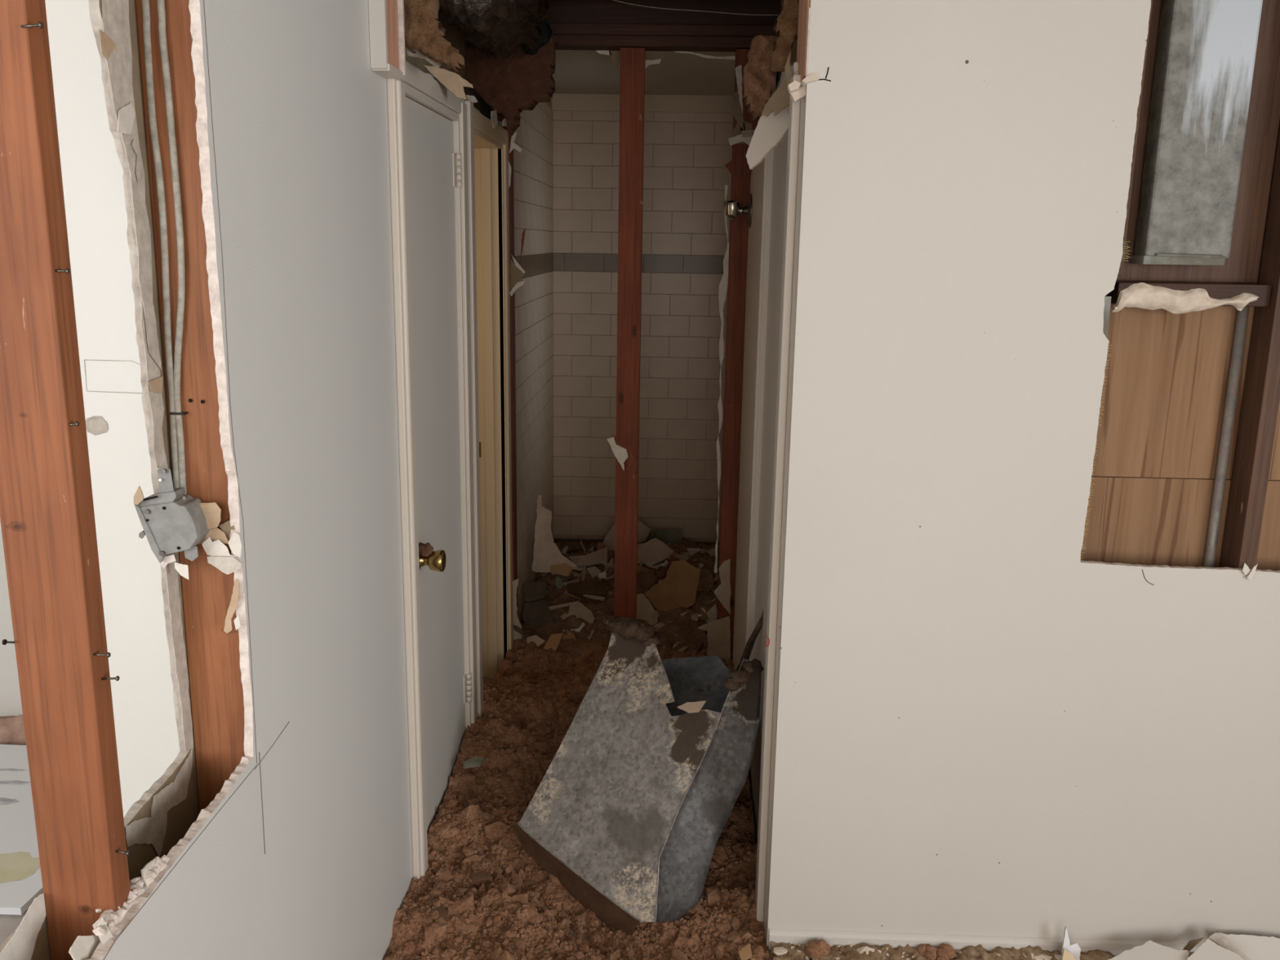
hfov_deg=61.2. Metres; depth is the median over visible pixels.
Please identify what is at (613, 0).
wire
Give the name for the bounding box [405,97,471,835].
door
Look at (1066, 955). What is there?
shard
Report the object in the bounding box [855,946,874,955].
chunk
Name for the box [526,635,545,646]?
shard
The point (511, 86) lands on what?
insulation batt
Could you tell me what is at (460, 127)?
trim
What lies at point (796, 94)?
stub
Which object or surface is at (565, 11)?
joist
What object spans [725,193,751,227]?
shower head
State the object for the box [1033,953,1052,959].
chunk
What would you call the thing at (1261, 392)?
stud
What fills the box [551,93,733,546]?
wall
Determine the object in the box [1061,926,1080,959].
shard
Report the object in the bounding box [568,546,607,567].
shard
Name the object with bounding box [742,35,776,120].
insulation batt
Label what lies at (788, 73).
cardboard
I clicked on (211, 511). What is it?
flap
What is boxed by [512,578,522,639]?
drywall remnant
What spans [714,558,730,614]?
drywall remnant
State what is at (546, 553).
shard
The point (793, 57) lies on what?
wall
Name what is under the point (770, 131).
flap
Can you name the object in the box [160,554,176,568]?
flap
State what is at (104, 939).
scrap
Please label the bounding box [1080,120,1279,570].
wall
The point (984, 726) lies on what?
wall
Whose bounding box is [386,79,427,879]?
trim
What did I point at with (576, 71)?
wall
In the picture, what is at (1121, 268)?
stud
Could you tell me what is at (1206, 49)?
window
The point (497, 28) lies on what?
insulation
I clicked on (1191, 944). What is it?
flap
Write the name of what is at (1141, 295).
lump
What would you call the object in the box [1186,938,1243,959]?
shard
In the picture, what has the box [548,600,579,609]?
shard
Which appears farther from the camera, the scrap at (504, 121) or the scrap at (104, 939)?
the scrap at (504, 121)
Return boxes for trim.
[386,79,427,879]
[403,60,461,121]
[451,102,477,728]
[464,100,483,717]
[473,109,507,148]
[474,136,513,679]
[744,148,773,661]
[755,74,801,921]
[773,62,798,111]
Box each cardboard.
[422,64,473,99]
[761,77,789,116]
[784,51,792,94]
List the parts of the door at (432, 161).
knob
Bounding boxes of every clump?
[804,938,831,959]
[916,943,937,959]
[936,943,955,959]
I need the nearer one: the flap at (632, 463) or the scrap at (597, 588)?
the flap at (632, 463)
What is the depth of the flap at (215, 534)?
1.60 m
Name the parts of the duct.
panel, panel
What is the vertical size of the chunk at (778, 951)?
0.015 m
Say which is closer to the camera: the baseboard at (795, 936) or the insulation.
the baseboard at (795, 936)
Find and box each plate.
[547,22,776,36]
[553,34,751,52]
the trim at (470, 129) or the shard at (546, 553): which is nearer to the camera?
the trim at (470, 129)
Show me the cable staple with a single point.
(186, 412)
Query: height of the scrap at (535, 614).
0.116 m
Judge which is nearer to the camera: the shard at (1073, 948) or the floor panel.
the shard at (1073, 948)
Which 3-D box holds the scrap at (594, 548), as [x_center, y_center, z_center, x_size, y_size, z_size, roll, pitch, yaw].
[-0.297,0.365,5.525,0.150,0.053,0.019,1,12,-1]
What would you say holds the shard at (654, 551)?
on the rubble heap
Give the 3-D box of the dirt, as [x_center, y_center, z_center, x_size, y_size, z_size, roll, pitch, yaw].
[0.943,1.188,2.510,1.250,0.047,0.306,1,12,2]
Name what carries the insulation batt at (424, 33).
attached to the wall at (304, 851)
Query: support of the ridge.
on the floor at (9, 923)
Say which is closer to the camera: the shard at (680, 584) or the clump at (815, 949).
the clump at (815, 949)
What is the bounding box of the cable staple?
[168,411,187,414]
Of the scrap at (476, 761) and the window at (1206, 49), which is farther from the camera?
the scrap at (476, 761)
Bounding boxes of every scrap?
[68,934,100,959]
[96,917,113,943]
[99,885,145,931]
[140,856,167,887]
[405,47,440,67]
[426,897,448,920]
[440,946,528,955]
[462,755,484,768]
[465,94,477,102]
[470,869,493,881]
[490,110,497,128]
[502,118,506,126]
[512,625,524,642]
[522,581,546,601]
[522,600,557,630]
[566,581,606,596]
[567,546,596,553]
[656,555,679,577]
[696,568,714,595]
[737,943,751,959]
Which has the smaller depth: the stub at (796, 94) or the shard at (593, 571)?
the stub at (796, 94)
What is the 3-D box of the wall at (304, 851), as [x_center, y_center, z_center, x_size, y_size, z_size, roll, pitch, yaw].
[-0.634,0.217,1.274,0.067,2.440,8.950,1,12,2]
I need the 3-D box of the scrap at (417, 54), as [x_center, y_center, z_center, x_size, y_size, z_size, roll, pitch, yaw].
[-0.494,-0.970,2.478,0.013,0.038,0.096,11,16,39]
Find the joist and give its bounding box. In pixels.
[545,0,781,25]
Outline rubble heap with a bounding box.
[520,537,733,662]
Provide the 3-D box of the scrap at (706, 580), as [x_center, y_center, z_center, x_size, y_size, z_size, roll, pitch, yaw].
[0.293,0.486,4.914,0.088,0.151,0.074,1,12,2]
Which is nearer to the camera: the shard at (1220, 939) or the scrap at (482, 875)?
the shard at (1220, 939)
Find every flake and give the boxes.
[607,436,627,471]
[677,700,706,713]
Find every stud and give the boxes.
[0,0,130,959]
[135,0,244,812]
[497,114,517,606]
[613,47,644,618]
[716,48,758,658]
[1117,0,1152,275]
[1219,128,1279,568]
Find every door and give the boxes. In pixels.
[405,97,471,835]
[748,130,788,836]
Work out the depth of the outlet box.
1.56 m
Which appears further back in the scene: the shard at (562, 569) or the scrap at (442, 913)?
the shard at (562, 569)
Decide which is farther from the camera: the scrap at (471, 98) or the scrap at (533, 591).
the scrap at (533, 591)
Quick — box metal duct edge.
[511,824,639,935]
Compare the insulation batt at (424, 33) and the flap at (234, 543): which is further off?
the insulation batt at (424, 33)
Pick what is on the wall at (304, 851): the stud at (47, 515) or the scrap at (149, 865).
the scrap at (149, 865)
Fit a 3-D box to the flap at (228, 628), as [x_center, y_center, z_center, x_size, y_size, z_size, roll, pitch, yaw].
[-0.613,0.189,1.625,0.028,0.087,0.007,1,12,2]
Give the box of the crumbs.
[92,854,170,937]
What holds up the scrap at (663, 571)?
on the rubble heap
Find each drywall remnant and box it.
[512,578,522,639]
[697,616,730,660]
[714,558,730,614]
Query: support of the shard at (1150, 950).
on the dirt
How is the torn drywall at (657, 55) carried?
hanging from the plate at (565, 42)
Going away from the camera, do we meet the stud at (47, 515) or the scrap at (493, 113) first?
the stud at (47, 515)
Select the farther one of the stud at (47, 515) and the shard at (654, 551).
the shard at (654, 551)
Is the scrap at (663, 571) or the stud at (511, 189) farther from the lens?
the scrap at (663, 571)
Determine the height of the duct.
0.751 m
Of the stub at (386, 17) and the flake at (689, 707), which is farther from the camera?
the flake at (689, 707)
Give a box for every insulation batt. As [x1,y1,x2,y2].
[404,0,464,71]
[464,34,557,133]
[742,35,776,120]
[770,0,799,71]
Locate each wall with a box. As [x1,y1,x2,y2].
[0,0,493,959]
[0,520,22,716]
[44,0,180,817]
[86,0,553,959]
[551,49,735,95]
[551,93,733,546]
[733,62,806,942]
[766,0,1279,946]
[775,40,797,89]
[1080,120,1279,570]
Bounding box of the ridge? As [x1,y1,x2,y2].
[0,714,26,745]
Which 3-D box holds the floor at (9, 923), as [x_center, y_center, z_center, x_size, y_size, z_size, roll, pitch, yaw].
[-0.038,1.471,1.530,7.100,0.100,8.950,1,12,2]
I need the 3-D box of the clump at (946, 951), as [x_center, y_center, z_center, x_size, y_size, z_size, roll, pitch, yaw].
[0.745,1.154,2.638,0.049,0.043,0.050,1,12,2]
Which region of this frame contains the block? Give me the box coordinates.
[1106,281,1271,306]
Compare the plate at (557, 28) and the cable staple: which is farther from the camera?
the plate at (557, 28)
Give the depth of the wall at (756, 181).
3.63 m
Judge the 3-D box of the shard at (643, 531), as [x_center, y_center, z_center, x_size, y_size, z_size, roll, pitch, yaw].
[-0.072,0.305,5.557,0.258,0.258,0.061,1,12,2]
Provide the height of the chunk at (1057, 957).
0.012 m
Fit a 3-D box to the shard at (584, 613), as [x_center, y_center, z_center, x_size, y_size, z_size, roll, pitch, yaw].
[-0.281,0.578,4.669,0.173,0.084,0.087,1,12,2]
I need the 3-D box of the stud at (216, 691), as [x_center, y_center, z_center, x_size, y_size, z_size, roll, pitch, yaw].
[-0.652,0.114,1.649,0.087,2.400,0.040,1,12,2]
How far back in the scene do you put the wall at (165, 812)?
1.52 m
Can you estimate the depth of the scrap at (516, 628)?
4.35 m
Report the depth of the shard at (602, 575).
5.02 m
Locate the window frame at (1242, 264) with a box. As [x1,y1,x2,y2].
[1115,0,1279,283]
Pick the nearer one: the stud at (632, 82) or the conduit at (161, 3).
the conduit at (161, 3)
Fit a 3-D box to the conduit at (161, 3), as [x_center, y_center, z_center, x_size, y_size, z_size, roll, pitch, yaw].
[-0.657,-0.508,1.488,0.034,1.098,0.008,1,12,2]
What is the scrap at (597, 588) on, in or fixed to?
on the rubble heap
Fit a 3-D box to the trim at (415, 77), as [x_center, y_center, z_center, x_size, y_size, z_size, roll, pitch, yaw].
[-0.586,-0.994,2.774,0.120,0.070,0.717,1,12,2]
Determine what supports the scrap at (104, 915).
attached to the wall at (304, 851)
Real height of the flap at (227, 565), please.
0.027 m
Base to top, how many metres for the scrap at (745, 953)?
0.016 m
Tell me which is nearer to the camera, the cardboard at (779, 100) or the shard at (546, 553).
the cardboard at (779, 100)
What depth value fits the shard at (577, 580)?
4.95 m
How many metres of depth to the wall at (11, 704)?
3.76 m
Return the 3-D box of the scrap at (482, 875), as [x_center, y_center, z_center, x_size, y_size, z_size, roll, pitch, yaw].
[-0.406,1.016,2.771,0.050,0.013,0.033,-7,15,-32]
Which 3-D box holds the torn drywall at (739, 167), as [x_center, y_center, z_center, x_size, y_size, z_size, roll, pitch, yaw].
[0.358,-0.557,4.159,0.116,1.950,0.106,1,12,2]
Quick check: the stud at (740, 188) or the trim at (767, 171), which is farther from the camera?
the stud at (740, 188)
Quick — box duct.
[517,610,764,922]
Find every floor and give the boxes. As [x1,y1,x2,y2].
[0,677,765,946]
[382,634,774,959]
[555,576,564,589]
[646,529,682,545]
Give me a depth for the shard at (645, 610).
4.70 m
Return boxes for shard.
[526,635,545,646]
[532,495,577,572]
[543,632,563,650]
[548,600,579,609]
[550,563,573,576]
[555,578,579,585]
[562,622,585,632]
[566,601,594,623]
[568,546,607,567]
[582,594,605,600]
[586,566,601,577]
[598,571,606,579]
[602,520,651,551]
[635,593,657,625]
[637,537,673,569]
[644,560,700,611]
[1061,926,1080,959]
[1061,948,1075,959]
[1107,940,1189,959]
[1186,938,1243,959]
[1208,933,1251,959]
[1218,932,1279,959]
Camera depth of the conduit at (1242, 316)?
2.46 m
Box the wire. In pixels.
[613,0,777,15]
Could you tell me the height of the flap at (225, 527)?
0.038 m
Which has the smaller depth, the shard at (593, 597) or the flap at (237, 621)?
the flap at (237, 621)
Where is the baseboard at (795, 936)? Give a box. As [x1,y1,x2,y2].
[768,928,1223,956]
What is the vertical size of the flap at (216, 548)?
0.031 m
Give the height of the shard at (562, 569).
0.061 m
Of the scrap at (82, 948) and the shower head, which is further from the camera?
the shower head
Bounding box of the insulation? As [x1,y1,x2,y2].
[438,0,549,59]
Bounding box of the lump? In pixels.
[1111,282,1258,314]
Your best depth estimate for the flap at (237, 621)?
1.63 m
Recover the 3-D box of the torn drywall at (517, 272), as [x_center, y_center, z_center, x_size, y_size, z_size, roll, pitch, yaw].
[-0.461,-0.991,4.041,0.070,0.602,0.012,1,12,2]
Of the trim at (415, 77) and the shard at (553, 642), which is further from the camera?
the shard at (553, 642)
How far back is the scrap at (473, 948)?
2.55 m
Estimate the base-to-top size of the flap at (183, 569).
0.025 m
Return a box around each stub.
[368,0,405,79]
[786,0,818,103]
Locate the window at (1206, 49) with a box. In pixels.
[1130,0,1262,265]
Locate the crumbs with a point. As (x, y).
(136, 888)
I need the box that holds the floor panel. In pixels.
[0,744,43,915]
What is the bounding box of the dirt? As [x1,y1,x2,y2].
[770,941,1194,959]
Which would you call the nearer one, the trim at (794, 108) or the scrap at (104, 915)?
the scrap at (104, 915)
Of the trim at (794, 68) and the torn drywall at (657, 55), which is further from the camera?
the torn drywall at (657, 55)
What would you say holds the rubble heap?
on the floor at (9, 923)
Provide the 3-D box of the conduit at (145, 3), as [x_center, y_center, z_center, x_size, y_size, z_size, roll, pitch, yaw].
[-0.673,-0.509,1.488,0.020,1.096,0.008,1,12,2]
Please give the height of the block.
0.047 m
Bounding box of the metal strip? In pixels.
[1102,296,1111,337]
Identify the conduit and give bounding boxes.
[141,0,179,488]
[156,0,186,495]
[1203,306,1248,567]
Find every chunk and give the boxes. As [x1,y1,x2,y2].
[772,946,787,955]
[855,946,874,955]
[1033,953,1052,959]
[1054,954,1061,959]
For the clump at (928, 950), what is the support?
on the dirt
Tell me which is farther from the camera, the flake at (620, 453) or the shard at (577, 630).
the shard at (577, 630)
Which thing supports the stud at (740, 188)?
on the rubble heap
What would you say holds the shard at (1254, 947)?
on the dirt
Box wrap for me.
[519,18,551,54]
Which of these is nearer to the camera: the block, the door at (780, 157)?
the block
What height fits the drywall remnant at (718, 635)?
0.286 m
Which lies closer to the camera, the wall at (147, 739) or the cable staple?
the cable staple
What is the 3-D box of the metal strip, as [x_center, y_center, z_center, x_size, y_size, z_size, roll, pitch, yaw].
[1.005,-0.349,2.336,0.016,0.094,0.003,1,12,2]
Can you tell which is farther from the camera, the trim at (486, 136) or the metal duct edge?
the trim at (486, 136)
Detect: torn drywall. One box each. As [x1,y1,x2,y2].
[508,130,525,296]
[568,49,735,69]
[714,65,754,573]
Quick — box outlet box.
[133,466,209,562]
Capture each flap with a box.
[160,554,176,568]
[174,562,189,579]
[199,502,221,528]
[199,528,228,543]
[202,537,236,556]
[207,555,241,574]
[219,520,234,541]
[223,578,239,633]
[227,532,241,558]
[233,614,240,630]
[611,435,637,475]
[746,105,789,169]
[1182,937,1204,951]
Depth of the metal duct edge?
2.80 m
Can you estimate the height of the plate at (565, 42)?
0.038 m
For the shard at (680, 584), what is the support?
on the rubble heap
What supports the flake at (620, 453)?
attached to the stud at (632, 82)

